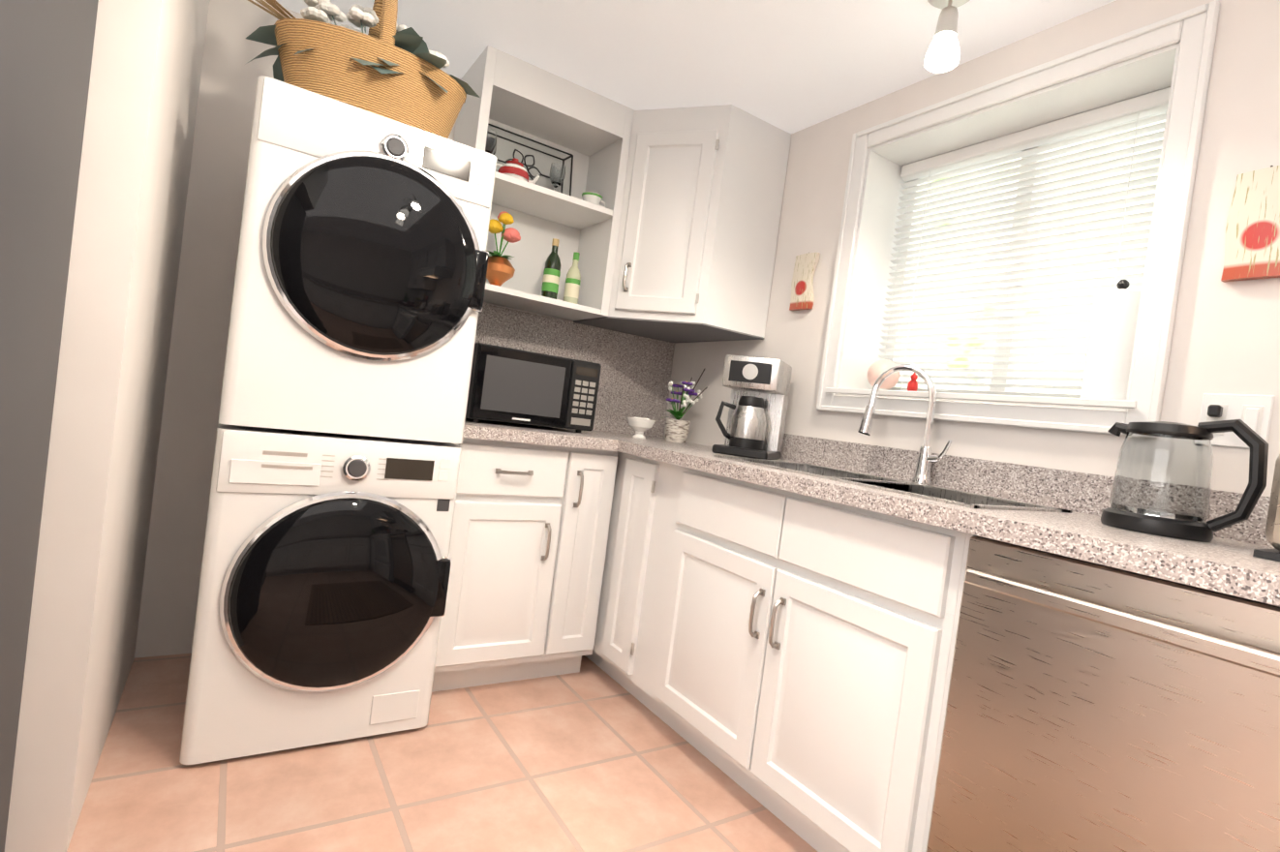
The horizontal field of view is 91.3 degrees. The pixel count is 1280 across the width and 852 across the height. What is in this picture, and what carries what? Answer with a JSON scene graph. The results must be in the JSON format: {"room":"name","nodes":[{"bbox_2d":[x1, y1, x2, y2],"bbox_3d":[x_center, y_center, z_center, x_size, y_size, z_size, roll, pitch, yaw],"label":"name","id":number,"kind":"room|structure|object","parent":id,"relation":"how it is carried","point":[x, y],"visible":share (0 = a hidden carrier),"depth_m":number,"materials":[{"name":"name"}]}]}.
{"room":"kitchen","nodes":[
{"label":"kitchen","id":0,"kind":"room"},
{"bbox_2d":[4,0,209,851],"bbox_3d":[-2.392,-0.431,0.912,2.690,2.250,0.990,7,1,-33],"label":"wall","id":1,"kind":"structure","parent":0,"point":[144,82],"depth_m":1.23,"materials":[{"name":"paint"}]},
{"bbox_2d":[134,0,573,657],"bbox_3d":[-1.724,-0.366,1.998,5.200,2.250,0.100,7,1,-33],"label":"wall","id":2,"kind":"structure","parent":0,"point":[198,335],"depth_m":2.10,"materials":[{"name":"paint"}]},
{"bbox_2d":[453,44,791,342],"bbox_3d":[-0.097,-0.869,2.544,1.187,0.853,0.647,7,1,-33],"label":"wall cabinet","id":3,"kind":"object","parent":2,"relation":"attached to","point":[674,239],"visible":0.92,"depth_m":2.50,"materials":[{"name":"white wood"}]},
{"bbox_2d":[485,128,496,154],"bbox_3d":[-0.581,-1.016,2.363,0.066,0.160,0.138,7,1,-12],"label":"glass","id":4,"kind":"object","parent":3,"relation":"in","point":[491,139],"depth_m":2.31,"materials":[{"name":"clear glass"}]},
{"bbox_2d":[486,211,520,286],"bbox_3d":[-0.537,-0.675,2.396,0.142,0.304,0.132,7,1,-33],"label":"vase","id":5,"kind":"object","parent":3,"relation":"in","point":[501,269],"visible":0.88,"depth_m":2.37,"materials":[{"name":"orange ceramic"}]},
{"bbox_2d":[496,158,539,183],"bbox_3d":[-0.483,-0.979,2.423,0.200,0.108,0.122,7,1,-33],"label":"teapot","id":6,"kind":"object","parent":3,"relation":"in","point":[514,167],"visible":0.65,"depth_m":2.38,"materials":[{"name":"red ceramic"}]},
{"bbox_2d":[487,122,573,196],"bbox_3d":[-0.485,-1.069,2.596,0.448,0.275,0.052,7,1,-33],"label":"wine rack","id":7,"kind":"object","parent":3,"relation":"attached to","point":[533,165],"visible":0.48,"depth_m":2.63,"materials":[{"name":"black metal"}]},
{"bbox_2d":[541,238,561,299],"bbox_3d":[-0.353,-0.627,2.519,0.068,0.250,0.068,7,1,-33],"label":"olive oil bottle","id":8,"kind":"object","parent":3,"relation":"in","point":[551,278],"visible":0.83,"depth_m":2.49,"materials":[{"name":"green glass"}]},
{"bbox_2d":[549,162,565,191],"bbox_3d":[-0.345,-0.990,2.571,0.063,0.160,0.063,6,2,-45],"label":"glass","id":9,"kind":"object","parent":3,"relation":"in","point":[557,173],"depth_m":2.55,"materials":[{"name":"clear glass"}]},
{"bbox_2d":[563,252,580,304],"bbox_3d":[-0.272,-0.599,2.556,0.062,0.215,0.062,7,1,-33],"label":"vinegar bottle","id":10,"kind":"object","parent":3,"relation":"in","point":[572,286],"visible":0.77,"depth_m":2.53,"materials":[{"name":"yellow"}]},
{"bbox_2d":[581,191,605,207],"bbox_3d":[-0.200,-0.920,2.576,0.125,0.058,0.124,7,1,-33],"label":"saucer","id":11,"kind":"object","parent":3,"relation":"in","point":[593,198],"visible":0.42,"depth_m":2.54,"materials":[{"name":"white ceramic"}]},
{"bbox_2d":[66,653,817,851],"bbox_3d":[-0.639,0.974,0.105,5.200,0.060,4.670,7,1,-33],"label":"floor","id":12,"kind":"structure","parent":0,"point":[591,756],"depth_m":1.61,"materials":[{"name":"tile"}]},
{"bbox_2d":[0,0,98,851],"bbox_3d":[-1.264,-0.043,0.580,0.920,1.740,0.832,7,1,-33],"label":"fridge","id":13,"kind":"object","parent":12,"relation":"on","point":[45,52],"depth_m":1.01,"materials":[{"name":"grey"}]},
{"bbox_2d":[179,423,461,764],"bbox_3d":[-0.983,0.434,1.936,0.610,0.852,0.720,7,1,-33],"label":"washer","id":14,"kind":"object","parent":12,"relation":"on","point":[323,584],"visible":1,"depth_m":1.64,"materials":[{"name":"white metal"}]},
{"bbox_2d":[217,76,497,443],"bbox_3d":[-0.873,-0.422,1.919,0.610,0.850,0.720,7,1,-33],"label":"dryer","id":15,"kind":"object","parent":14,"relation":"on","point":[360,280],"visible":1,"depth_m":1.62,"materials":[{"name":"white metal"}]},
{"bbox_2d":[244,0,479,138],"bbox_3d":[-0.820,-1.059,1.742,0.728,0.432,0.459,7,1,-33],"label":"basket","id":16,"kind":"object","parent":15,"relation":"on","point":[387,66],"visible":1,"depth_m":1.67,"materials":[{"name":"brown wicker"}]},
{"bbox_2d":[431,437,617,692],"bbox_3d":[-0.535,0.472,2.402,0.612,0.874,0.642,7,1,-33],"label":"base cabinet","id":17,"kind":"object","parent":12,"relation":"on","point":[530,531],"visible":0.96,"depth_m":2.16,"materials":[{"name":"white wood"}]},
{"bbox_2d":[462,303,629,451],"bbox_3d":[-0.466,-0.221,2.376,0.565,0.517,0.642,7,1,-33],"label":"countertop","id":18,"kind":"structure","parent":17,"relation":"on","point":[501,326],"depth_m":2.73,"materials":[{"name":"stone"}]},
{"bbox_2d":[465,342,601,432],"bbox_3d":[-0.469,-0.143,2.455,0.490,0.278,0.386,7,1,-33],"label":"microwave","id":19,"kind":"object","parent":18,"relation":"on","point":[512,385],"visible":0.9,"depth_m":2.27,"materials":[{"name":"black plastic"}]},
{"bbox_2d":[585,451,624,665],"bbox_3d":[-0.029,0.531,2.733,0.597,0.874,0.642,7,1,-33],"label":"base cabinet","id":20,"kind":"object","parent":12,"relation":"on","point":[616,502],"depth_m":2.37,"materials":[{"name":"white wood"}]},
{"bbox_2d":[597,453,822,714],"bbox_3d":[0.247,0.575,2.303,0.597,0.874,0.385,7,1,-33],"label":"base cabinet","id":21,"kind":"object","parent":12,"relation":"on","point":[655,496],"depth_m":2.12,"materials":[{"name":"white wood"}]},
{"bbox_2d":[613,334,1279,606],"bbox_3d":[0.561,-0.011,1.882,0.647,0.651,2.612,7,1,-33],"label":"countertop","id":22,"kind":"structure","parent":21,"relation":"on","point":[1048,510],"depth_m":1.55,"materials":[{"name":"stone"}]},
{"bbox_2d":[626,416,655,439],"bbox_3d":[0.000,0.007,2.656,0.124,0.091,0.124,7,1,-33],"label":"footed bowl","id":23,"kind":"object","parent":22,"relation":"on","point":[639,426],"visible":1,"depth_m":2.62,"materials":[{"name":"white ceramic"}]},
{"bbox_2d":[661,368,707,443],"bbox_3d":[0.195,-0.096,2.756,0.200,0.342,0.224,7,1,-33],"label":"potted plant","id":24,"kind":"object","parent":22,"relation":"on","point":[676,430],"visible":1,"depth_m":2.74,"materials":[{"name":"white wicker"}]},
{"bbox_2d":[711,354,792,459],"bbox_3d":[0.413,-0.069,2.303,0.209,0.362,0.240,8,1,24],"label":"coffee maker","id":25,"kind":"object","parent":22,"relation":"on","point":[757,405],"visible":1,"depth_m":2.23,"materials":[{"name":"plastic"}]},
{"bbox_2d":[857,364,951,484],"bbox_3d":[0.817,-0.012,1.907,0.107,0.355,0.287,7,1,-33],"label":"faucet","id":26,"kind":"object","parent":22,"relation":"on","point":[925,460],"visible":1,"depth_m":1.87,"materials":[{"name":"silver metal"}]},
{"bbox_2d":[1100,419,1268,542],"bbox_3d":[1.063,0.098,1.237,0.176,0.237,0.255,7,1,-33],"label":"kettle","id":27,"kind":"object","parent":22,"relation":"on","point":[1162,481],"visible":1,"depth_m":1.19,"materials":[{"name":"clear glass"}]},
{"bbox_2d":[1252,454,1279,561],"bbox_3d":[1.206,0.144,0.966,0.288,0.191,0.305,7,1,-33],"label":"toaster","id":28,"kind":"object","parent":22,"relation":"on","point":[1272,530],"visible":1,"depth_m":1.02,"materials":[{"name":"silver plastic"}]},
{"bbox_2d":[655,517,967,851],"bbox_3d":[0.566,0.714,1.791,0.597,0.700,0.920,7,1,-33],"label":"base cabinet","id":29,"kind":"object","parent":12,"relation":"on","point":[785,657],"depth_m":1.49,"materials":[{"name":"white wood"}]},
{"bbox_2d":[926,535,1279,851],"bbox_3d":[0.965,0.683,1.087,0.614,0.848,0.640,7,1,-33],"label":"dishwasher","id":30,"kind":"object","parent":12,"relation":"on","point":[1092,707],"visible":0.92,"depth_m":1.00,"materials":[{"name":"grey metal"}]},
{"bbox_2d":[275,0,1115,133],"bbox_3d":[-0.345,-1.317,0.061,5.200,0.060,4.670,7,1,-33],"label":"ceiling","id":31,"kind":"structure","parent":0,"point":[791,66],"depth_m":2.06,"materials":[{"name":"white paint"}]},
{"bbox_2d":[923,0,970,72],"bbox_3d":[0.824,-1.065,1.680,0.120,0.201,0.120,7,1,-33],"label":"pendant spotlight","id":32,"kind":"object","parent":31,"relation":"hanging from","point":[942,54],"visible":1,"depth_m":1.66,"materials":[{"name":"silver metal"}]},
{"bbox_2d":[663,0,1279,496],"bbox_3d":[1.464,0.056,1.365,0.300,2.250,4.470,7,1,-33],"label":"wall","id":33,"kind":"structure","parent":0,"point":[1225,337],"depth_m":1.63,"materials":[{"name":"paint"}]},
{"bbox_2d":[789,252,820,310],"bbox_3d":[0.638,-0.567,2.438,0.028,0.228,0.112,7,1,-33],"label":"plaque","id":34,"kind":"object","parent":33,"relation":"attached to","point":[802,288],"visible":1,"depth_m":2.42,"materials":[{"name":"wood"}]},
{"bbox_2d":[816,0,1219,435],"bbox_3d":[1.109,-0.508,1.954,0.309,1.019,1.021,7,1,-33],"label":"window","id":35,"kind":"structure","parent":33,"relation":"in","point":[1174,53],"depth_m":1.81,"materials":[{"name":"white wood"}]},
{"bbox_2d":[867,359,900,390],"bbox_3d":[0.866,-0.177,2.228,0.110,0.121,0.110,7,1,-33],"label":"decorative ball","id":36,"kind":"object","parent":35,"relation":"on","point":[876,369],"visible":0.6,"depth_m":2.19,"materials":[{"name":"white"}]},
{"bbox_2d":[907,372,917,391],"bbox_3d":[0.945,-0.148,2.171,0.051,0.090,0.051,7,1,-33],"label":"figurine","id":37,"kind":"object","parent":35,"relation":"on","point":[912,384],"visible":0.75,"depth_m":2.15,"materials":[{"name":"red ceramic"}]},
{"bbox_2d":[878,87,1170,397],"bbox_3d":[1.167,-0.505,1.992,0.040,0.862,0.857,7,1,-33],"label":"window blinds","id":38,"kind":"object","parent":35,"relation":"attached to","point":[1133,108],"visible":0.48,"depth_m":1.95,"materials":[{"name":"white plastic"}]},
{"bbox_2d":[1079,279,1141,399],"bbox_3d":[1.242,-0.221,1.635,0.120,0.326,0.120,7,1,-33],"label":"paper towel roll","id":39,"kind":"object","parent":35,"relation":"on","point":[1111,344],"visible":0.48,"depth_m":1.59,"materials":[{"name":"white paper"}]},
{"bbox_2d":[1198,393,1274,448],"bbox_3d":[1.281,-0.013,1.354,0.030,0.116,0.116,7,1,-33],"label":"electrical outlet plate","id":40,"kind":"object","parent":33,"relation":"attached to","point":[1253,412],"visible":0.71,"depth_m":1.35,"materials":[{"name":"white plastic"}]},
{"bbox_2d":[1220,165,1279,281],"bbox_3d":[1.340,-0.440,1.344,0.028,0.248,0.116,7,1,-33],"label":"plaque","id":41,"kind":"object","parent":33,"relation":"attached to","point":[1252,247],"visible":0.98,"depth_m":1.35,"materials":[{"name":"wood"}]},
{"label":"outside","id":42,"kind":"structure","parent":0,"visible":0},
{"bbox_2d":[895,120,1165,394],"bbox_3d":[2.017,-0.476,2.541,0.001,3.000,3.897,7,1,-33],"label":"window glass","id":43,"kind":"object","parent":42,"point":[1053,382],"depth_m":2.88,"materials":[{"name":"clear glass"}]}
]}

